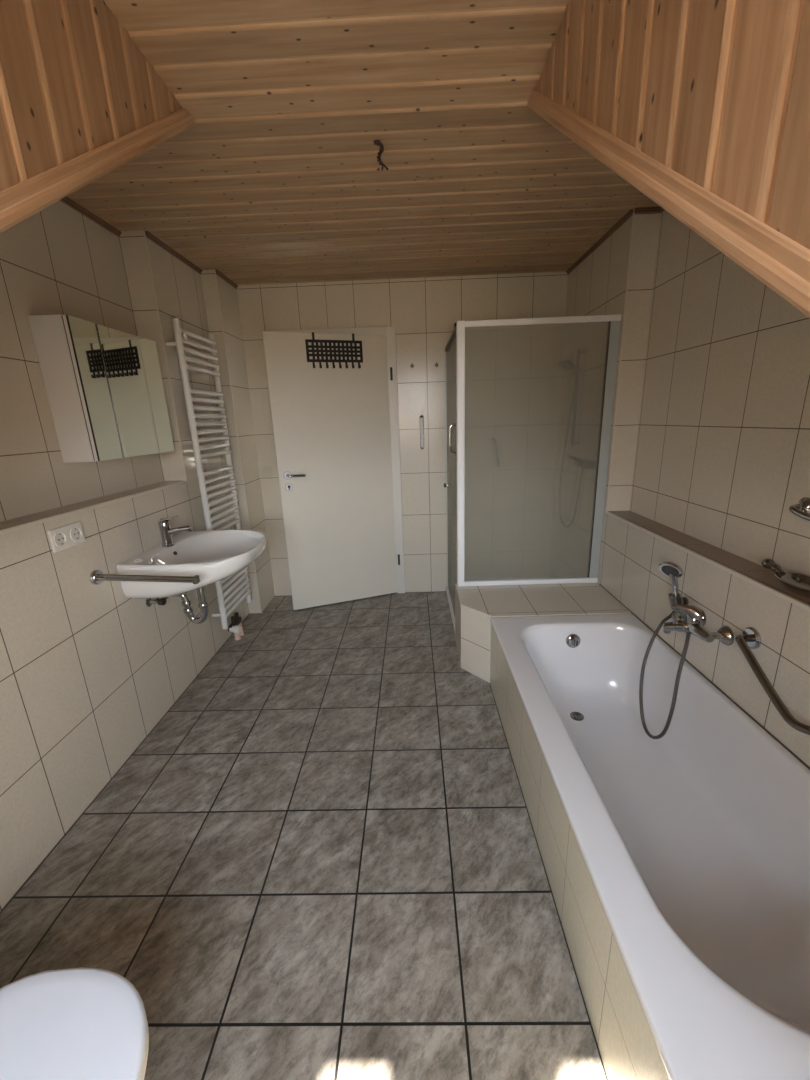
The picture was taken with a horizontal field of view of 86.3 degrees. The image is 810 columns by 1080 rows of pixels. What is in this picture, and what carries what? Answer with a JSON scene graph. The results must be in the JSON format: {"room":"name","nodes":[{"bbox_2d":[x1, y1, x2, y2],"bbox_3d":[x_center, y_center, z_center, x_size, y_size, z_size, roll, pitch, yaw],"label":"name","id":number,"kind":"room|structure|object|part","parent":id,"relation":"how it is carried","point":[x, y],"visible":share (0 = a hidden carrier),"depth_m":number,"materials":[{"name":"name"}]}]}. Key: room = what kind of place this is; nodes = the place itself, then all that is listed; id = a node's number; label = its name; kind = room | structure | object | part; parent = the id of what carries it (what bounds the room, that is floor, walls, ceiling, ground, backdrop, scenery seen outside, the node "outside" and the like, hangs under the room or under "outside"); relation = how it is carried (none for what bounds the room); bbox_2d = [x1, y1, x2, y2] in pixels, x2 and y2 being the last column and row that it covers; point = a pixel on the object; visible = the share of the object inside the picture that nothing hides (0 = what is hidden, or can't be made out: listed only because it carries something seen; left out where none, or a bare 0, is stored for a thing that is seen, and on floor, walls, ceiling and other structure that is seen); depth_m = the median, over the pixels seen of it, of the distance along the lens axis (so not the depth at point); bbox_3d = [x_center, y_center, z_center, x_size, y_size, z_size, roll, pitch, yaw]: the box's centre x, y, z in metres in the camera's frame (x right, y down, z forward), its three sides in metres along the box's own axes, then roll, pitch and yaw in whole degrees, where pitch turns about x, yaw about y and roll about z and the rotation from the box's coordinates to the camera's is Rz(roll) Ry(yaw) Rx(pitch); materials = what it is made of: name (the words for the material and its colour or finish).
{"room":"bathroom","nodes":[
{"label":"bathroom","id":0,"kind":"room"},
{"bbox_2d":[0,0,182,191],"bbox_3d":[-0.690,-0.226,0.448,0.030,1.698,2.380,-2,16,1],"label":"wall","id":1,"kind":"structure","parent":0,"point":[74,81],"depth_m":0.87,"materials":[{"name":"brown wood"}]},
{"bbox_2d":[0,109,194,232],"bbox_3d":[-0.680,-0.209,0.453,0.040,1.693,2.403,-2,16,1],"label":"trim","id":2,"kind":"structure","parent":1,"relation":"attached to","point":[18,202],"depth_m":0.89,"materials":[{"name":"brown wood"}]},
{"bbox_2d":[0,200,274,910],"bbox_3d":[-1.434,-0.134,1.373,0.505,2.440,4.130,-2,16,1],"label":"wall","id":3,"kind":"structure","parent":0,"point":[88,670],"depth_m":1.78,"materials":[{"name":"beige tile"}]},
{"bbox_2d":[48,521,84,552],"bbox_3d":[-1.260,-0.014,1.615,0.012,0.082,0.154,-2,16,1],"label":"double socket","id":4,"kind":"object","parent":3,"relation":"attached to","point":[69,535],"visible":1,"depth_m":1.60,"materials":[{"name":"beige plastic"}]},
{"bbox_2d":[60,196,121,236],"bbox_3d":[-1.427,-1.421,1.776,0.016,0.018,0.800,-2,16,1],"label":"trim","id":5,"kind":"structure","parent":3,"relation":"attached to","point":[65,199],"depth_m":1.96,"materials":[{"name":"brown wood"}]},
{"bbox_2d":[0,480,187,534],"bbox_3d":[-1.345,0.086,0.960,0.126,0.003,3.180,-2,16,1],"label":"trim","id":6,"kind":"structure","parent":3,"relation":"attached to","point":[52,512],"depth_m":1.75,"materials":[{"name":"beige tile"}]},
{"bbox_2d":[28,314,174,462],"bbox_3d":[-1.330,-0.661,1.980,0.153,0.548,0.590,-2,16,1],"label":"upper cabinet","id":7,"kind":"object","parent":3,"relation":"attached to","point":[104,387],"visible":1,"depth_m":1.79,"materials":[{"name":"white mirror"}]},
{"bbox_3d":[-1.271,-0.605,1.770,0.017,0.544,0.151,-2,16,0],"label":"door","id":8,"kind":"part","parent":7,"relation":"part of","materials":[{"name":"white laminate"}]},
{"bbox_2d":[68,315,122,460],"bbox_3d":[-1.260,-0.605,1.770,0.003,0.543,0.150,-2,16,0],"label":"mirror","id":9,"kind":"object","parent":7,"relation":"attached to","point":[84,338],"depth_m":1.76,"materials":[{"name":"silver metal"}]},
{"bbox_2d":[96,324,158,457],"bbox_3d":[-1.259,-0.666,1.986,0.003,0.543,0.278,-2,16,1],"label":"mirror","id":10,"kind":"object","parent":7,"relation":"attached to","point":[122,356],"depth_m":1.97,"materials":[{"name":"silver metal"}]},
{"bbox_2d":[138,337,174,452],"bbox_3d":[-1.256,-0.723,2.192,0.003,0.543,0.142,-2,16,1],"label":"mirror","id":11,"kind":"object","parent":7,"relation":"attached to","point":[147,348],"depth_m":2.18,"materials":[{"name":"silver metal"}]},
{"bbox_2d":[0,613,249,913],"bbox_3d":[-1.235,1.078,1.542,0.006,0.004,3.770,-2,16,1],"label":"trim","id":12,"kind":"structure","parent":3,"relation":"attached to","point":[249,613],"depth_m":1.73,"materials":[{"name":"plastic"}]},
{"bbox_2d":[90,570,199,584],"bbox_3d":[-1.048,0.150,1.752,0.420,0.069,0.060,-2,16,1],"label":"towel rail","id":13,"kind":"object","parent":3,"relation":"attached to","point":[97,577],"visible":1,"depth_m":1.74,"materials":[{"name":"silver metal"}]},
{"bbox_2d":[145,598,166,606],"bbox_3d":[-1.206,0.268,2.100,0.080,0.108,0.069,-2,16,1],"label":"angle valve","id":14,"kind":"object","parent":3,"relation":"attached to","point":[160,601],"visible":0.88,"depth_m":2.09,"materials":[{"name":"silver metal"}]},
{"bbox_3d":[-1.178,0.299,2.097,0.026,0.038,0.038,-2,16,1],"label":"knob","id":15,"kind":"part","parent":14,"relation":"part of","materials":[{"name":"silver metal"}]},
{"bbox_2d":[144,232,186,479],"bbox_3d":[-1.279,-0.943,2.324,0.006,1.238,0.006,-2,16,1],"label":"trim","id":16,"kind":"structure","parent":3,"relation":"attached to","point":[144,232],"depth_m":2.30,"materials":[{"name":"beige tile"}]},
{"bbox_2d":[144,231,202,273],"bbox_3d":[-1.288,-1.611,2.443,0.016,0.018,0.590,-2,16,1],"label":"trim","id":17,"kind":"structure","parent":3,"relation":"attached to","point":[148,234],"depth_m":2.39,"materials":[{"name":"brown wood"}]},
{"bbox_2d":[117,530,266,598],"bbox_3d":[-0.979,0.107,2.176,0.540,0.178,0.625,-2,16,1],"label":"washbasin","id":18,"kind":"object","parent":3,"relation":"attached to","point":[212,555],"visible":0.98,"depth_m":2.00,"materials":[{"name":"white ceramic"}]},
{"bbox_2d":[158,516,191,546],"bbox_3d":[-1.137,-0.046,2.143,0.159,0.151,0.058,-2,16,1],"label":"tap","id":19,"kind":"object","parent":18,"relation":"on","point":[166,531],"visible":1,"depth_m":2.13,"materials":[{"name":"silver metal"}]},
{"bbox_3d":[-1.158,-0.103,2.128,0.089,0.031,0.020,-2,16,1],"label":"lever","id":20,"kind":"part","parent":19,"relation":"part of","materials":[{"name":"silver metal"}]},
{"bbox_3d":[-1.121,-0.049,2.143,0.128,0.045,0.030,-2,16,1],"label":"spout","id":21,"kind":"part","parent":19,"relation":"part of","materials":[{"name":"silver metal"}]},
{"bbox_2d":[164,586,207,623],"bbox_3d":[-1.135,0.318,2.247,0.213,0.258,0.068,-2,16,1],"label":"chrome siphon","id":22,"kind":"object","parent":18,"relation":"attached to","point":[186,602],"visible":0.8,"depth_m":2.24,"materials":[{"name":"silver metal"}]},
{"bbox_2d":[166,318,250,629],"bbox_3d":[-1.203,-0.359,2.739,0.096,1.813,0.454,-2,16,1],"label":"towel radiator","id":23,"kind":"object","parent":3,"relation":"attached to","point":[178,331],"visible":0.91,"depth_m":2.65,"materials":[{"name":"white metal"}]},
{"bbox_3d":[-1.186,-0.303,2.537,0.036,1.813,0.034,-2,16,1],"label":"post","id":24,"kind":"part","parent":23,"relation":"part of","materials":[{"name":"white metal"}]},
{"bbox_3d":[-1.180,-0.416,2.941,0.036,1.813,0.034,-2,16,1],"label":"post","id":25,"kind":"part","parent":23,"relation":"part of","materials":[{"name":"white metal"}]},
{"bbox_2d":[228,612,243,639],"bbox_3d":[-1.127,0.596,2.923,0.087,0.180,0.192,-2,16,1],"label":"radiator valve","id":26,"kind":"object","parent":23,"relation":"attached to","point":[235,626],"visible":0.99,"depth_m":2.90,"materials":[{"name":"white paint"}]},
{"bbox_3d":[-1.120,0.589,2.854,0.066,0.051,0.052,2,16,15],"label":"thermostat knob","id":27,"kind":"part","parent":26,"relation":"part of","materials":[{"name":"white paint"}]},
{"bbox_2d":[215,270,237,288],"bbox_3d":[-1.186,-1.739,2.888,0.016,0.018,0.340,-2,16,1],"label":"trim","id":28,"kind":"structure","parent":3,"relation":"attached to","point":[218,272],"depth_m":2.87,"materials":[{"name":"brown wood"}]},
{"bbox_2d":[214,270,261,612],"bbox_3d":[-1.157,-0.566,3.040,0.006,2.357,0.006,-2,16,1],"label":"trim","id":29,"kind":"structure","parent":3,"relation":"attached to","point":[214,270],"depth_m":2.96,"materials":[{"name":"beige tile"}]},
{"bbox_2d":[0,591,607,1079],"bbox_3d":[-0.010,0.920,2.176,3.250,0.120,5.710,-2,16,1],"label":"floor","id":30,"kind":"structure","parent":0,"point":[323,861],"depth_m":1.38,"materials":[{"name":"grey tile"}]},
{"bbox_2d":[0,967,148,1079],"bbox_3d":[-0.841,0.868,0.647,0.841,0.860,0.400,-2,16,1],"label":"toilet","id":31,"kind":"object","parent":30,"relation":"on","point":[81,1023],"visible":1,"depth_m":0.74,"materials":[{"name":"white ceramic"}]},
{"bbox_3d":[-0.638,0.899,0.653,0.436,0.021,0.382,-2,16,1],"label":"seat","id":32,"kind":"part","parent":31,"relation":"part of","materials":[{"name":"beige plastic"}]},
{"bbox_2d":[446,586,454,635],"bbox_3d":[0.770,0.512,3.227,0.870,0.045,0.841,-2,16,1],"label":"shower tray","id":33,"kind":"object","parent":30,"relation":"on","point":[450,590],"visible":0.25,"depth_m":3.33,"materials":[{"name":"white ceramic"}]},
{"bbox_2d":[443,314,621,586],"bbox_3d":[0.724,-0.409,2.939,0.895,1.877,0.900,-2,16,1],"label":"shower enclosure","id":34,"kind":"object","parent":33,"relation":"on","point":[614,322],"visible":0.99,"depth_m":2.47,"materials":[{"name":"white metal"}]},
{"bbox_3d":[0.299,-1.266,2.729,0.030,0.026,0.856,-2,16,1],"label":"rail","id":35,"kind":"part","parent":34,"relation":"part of","materials":[{"name":"silver metal"}]},
{"bbox_3d":[0.284,-0.607,2.602,0.044,0.185,0.016,-2,16,1],"label":"handle","id":36,"kind":"part","parent":34,"relation":"part of","materials":[{"name":"silver metal"}]},
{"bbox_3d":[0.321,-0.438,2.493,0.042,1.498,0.044,-2,16,1],"label":"corner post","id":37,"kind":"part","parent":34,"relation":"part of","materials":[{"name":"white metal"}]},
{"bbox_3d":[0.776,0.255,2.680,0.818,0.030,0.036,-2,16,1],"label":"rail","id":38,"kind":"part","parent":34,"relation":"part of","materials":[{"name":"white metal"}]},
{"bbox_3d":[0.725,-1.157,2.286,0.818,0.029,0.032,-2,16,1],"label":"rail","id":39,"kind":"part","parent":34,"relation":"part of","materials":[{"name":"white metal"}]},
{"bbox_2d":[455,583,669,1079],"bbox_3d":[0.734,0.892,1.200,0.874,0.406,3.264,-2,16,1],"label":"surround","id":40,"kind":"object","parent":30,"relation":"on","point":[628,1049],"visible":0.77,"depth_m":1.31,"materials":[{"name":"beige tile"}]},
{"bbox_2d":[490,613,809,1079],"bbox_3d":[0.806,0.797,1.481,0.735,0.371,1.704,-2,16,1],"label":"bathtub","id":41,"kind":"object","parent":40,"relation":"in","point":[693,841],"visible":1,"depth_m":1.32,"materials":[{"name":"white ceramic"}]},
{"bbox_3d":[0.837,0.505,2.142,0.072,0.072,0.040,-2,16,1],"label":"overflow knob","id":42,"kind":"part","parent":41,"relation":"part of","materials":[{"name":"silver metal"}]},
{"bbox_2d":[67,0,658,285],"bbox_3d":[-0.073,-0.503,1.286,3.250,1.738,4.560,-2,16,1],"label":"ceiling","id":43,"kind":"structure","parent":0,"point":[277,178],"depth_m":1.58,"materials":[{"name":"brown wood"}]},
{"bbox_2d":[374,140,388,170],"bbox_3d":[-0.091,-1.359,1.527,0.034,0.104,0.061,-14,19,-36],"label":"wire","id":44,"kind":"object","parent":43,"relation":"hanging from","point":[376,142],"visible":1,"depth_m":1.52,"materials":[{"name":"black plastic"}]},
{"bbox_2d":[237,271,567,595],"bbox_3d":[-0.031,-0.764,3.450,3.250,2.440,0.250,-2,16,1],"label":"wall","id":45,"kind":"structure","parent":0,"point":[513,374],"depth_m":3.24,"materials":[{"name":"beige tile"}]},
{"bbox_2d":[262,326,404,609],"bbox_3d":[-0.513,-0.516,3.342,0.958,2.055,0.606,-2,16,1],"label":"door","id":46,"kind":"structure","parent":45,"relation":"in","point":[336,430],"depth_m":3.21,"materials":[{"name":"white paint"}]},
{"bbox_3d":[-0.779,-0.460,3.089,0.129,0.023,0.056,-7,16,-17],"label":"handle","id":47,"kind":"part","parent":46,"relation":"part of","materials":[{"name":"silver metal"}]},
{"bbox_2d":[305,332,362,368],"bbox_3d":[-0.493,-1.319,3.019,0.395,0.228,0.065,-8,16,-19],"label":"rack","id":48,"kind":"object","parent":46,"relation":"hanging from","point":[321,346],"visible":0.98,"depth_m":3.01,"materials":[{"name":"black metal"}]},
{"bbox_3d":[-0.488,-1.313,3.007,0.395,0.143,0.006,-8,16,-19],"label":"lattice panel","id":49,"kind":"part","parent":48,"relation":"part of","materials":[{"name":"black plastic"}]},
{"bbox_2d":[419,415,423,449],"bbox_3d":[0.128,-0.814,3.274,0.032,0.258,0.058,-2,16,1],"label":"handle","id":50,"kind":"object","parent":45,"relation":"attached to","point":[421,417],"visible":1,"depth_m":3.25,"materials":[{"name":"white metal"}]},
{"bbox_2d":[491,438,499,466],"bbox_3d":[0.691,-0.666,3.301,0.062,0.225,0.069,-2,16,1],"label":"handle","id":51,"kind":"object","parent":45,"relation":"attached to","point":[493,440],"visible":1,"depth_m":3.27,"materials":[{"name":"metal"}]},
{"bbox_2d":[536,0,809,249],"bbox_3d":[0.425,-0.260,0.423,0.030,1.698,2.380,-2,16,1],"label":"wall","id":52,"kind":"structure","parent":0,"point":[715,92],"depth_m":0.58,"materials":[{"name":"brown wood"}]},
{"bbox_2d":[527,90,809,317],"bbox_3d":[0.416,-0.241,0.428,0.040,1.693,2.403,-2,16,1],"label":"trim","id":53,"kind":"structure","parent":52,"relation":"attached to","point":[779,262],"depth_m":0.57,"materials":[{"name":"brown wood"}]},
{"bbox_2d":[550,209,809,766],"bbox_3d":[1.352,-0.217,1.309,0.420,2.440,4.130,-2,16,1],"label":"wall","id":54,"kind":"structure","parent":0,"point":[711,444],"depth_m":1.86,"materials":[{"name":"beige tile"}]},
{"bbox_2d":[559,349,595,527],"bbox_3d":[1.071,-0.626,2.792,0.183,1.149,0.379,-2,16,1],"label":"shower head set","id":55,"kind":"object","parent":54,"relation":"attached to","point":[583,464],"visible":1,"depth_m":2.79,"materials":[{"name":"metal"}]},
{"bbox_3d":[1.127,-0.920,2.814,0.054,0.600,0.022,-2,16,1],"label":"rail","id":56,"kind":"part","parent":55,"relation":"part of","materials":[{"name":"metal"}]},
{"bbox_2d":[566,209,633,273],"bbox_3d":[1.117,-1.730,2.556,0.016,0.018,0.920,-2,16,1],"label":"trim","id":57,"kind":"structure","parent":54,"relation":"attached to","point":[629,213],"depth_m":2.43,"materials":[{"name":"brown wood"}]},
{"bbox_2d":[606,210,634,510],"bbox_3d":[1.146,-0.891,2.313,0.006,1.501,0.008,-2,16,1],"label":"trim","id":58,"kind":"structure","parent":54,"relation":"attached to","point":[633,210],"depth_m":2.29,"materials":[{"name":"beige tile"}]},
{"bbox_2d":[634,206,660,212],"bbox_3d":[1.185,-1.607,2.104,0.133,0.018,0.016,-2,16,1],"label":"trim","id":59,"kind":"structure","parent":54,"relation":"attached to","point":[639,209],"depth_m":2.10,"materials":[{"name":"brown wood"}]},
{"bbox_2d":[639,561,690,738],"bbox_3d":[1.051,0.450,1.753,0.143,0.699,0.315,6,18,28],"label":"shower","id":60,"kind":"object","parent":54,"relation":"attached to","point":[674,571],"visible":0.97,"depth_m":1.77,"materials":[{"name":"metal"}]},
{"bbox_2d":[663,604,733,645],"bbox_3d":[1.088,0.310,1.631,0.153,0.138,0.222,-2,16,1],"label":"mixer","id":61,"kind":"object","parent":54,"relation":"attached to","point":[693,622],"visible":1,"depth_m":1.61,"materials":[{"name":"silver metal"}]},
{"bbox_3d":[1.048,0.305,1.670,0.029,0.037,0.030,-2,16,1],"label":"diverter knob","id":62,"kind":"part","parent":61,"relation":"part of","materials":[{"name":"silver metal"}]},
{"bbox_3d":[1.053,0.336,1.670,0.095,0.070,0.052,11,20,39],"label":"spout","id":63,"kind":"part","parent":61,"relation":"part of","materials":[{"name":"silver metal"}]},
{"bbox_3d":[1.067,0.266,1.634,0.050,0.054,0.096,-16,21,-40],"label":"lever","id":64,"kind":"part","parent":61,"relation":"part of","materials":[{"name":"silver metal"}]},
{"bbox_2d":[599,584,809,769],"bbox_3d":[1.171,0.553,1.620,0.006,0.006,2.110,-2,16,1],"label":"trim","id":65,"kind":"structure","parent":54,"relation":"attached to","point":[710,681],"depth_m":1.57,"materials":[{"name":"plastic"}]},
{"bbox_2d":[606,510,809,611],"bbox_3d":[1.216,0.261,0.977,0.130,0.003,3.189,-2,16,1],"label":"trim","id":66,"kind":"structure","parent":54,"relation":"attached to","point":[750,569],"depth_m":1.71,"materials":[{"name":"brown tile"}]},
{"bbox_2d":[735,627,809,734],"bbox_3d":[1.118,0.423,1.302,0.084,0.178,0.397,-2,16,1],"label":"grab rail","id":67,"kind":"object","parent":54,"relation":"attached to","point":[750,637],"visible":1,"depth_m":1.32,"materials":[{"name":"silver metal"}]},
{"bbox_2d":[761,558,809,597],"bbox_3d":[1.223,0.125,1.358,0.116,0.056,0.288,-2,16,1],"label":"soap dish","id":68,"kind":"object","parent":54,"relation":"attached to","point":[799,584],"visible":1,"depth_m":1.37,"materials":[{"name":"silver metal"}]},
{"bbox_3d":[1.223,0.146,1.319,0.116,0.036,0.200,-2,16,1],"label":"dish","id":69,"kind":"part","parent":68,"relation":"part of","materials":[{"name":"silver metal"}]},
{"bbox_2d":[789,497,809,520],"bbox_3d":[1.244,-0.093,1.332,0.070,0.059,0.146,-2,16,1],"label":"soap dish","id":70,"kind":"object","parent":54,"relation":"attached to","point":[801,509],"visible":1,"depth_m":1.35,"materials":[{"name":"silver metal"}]}
]}

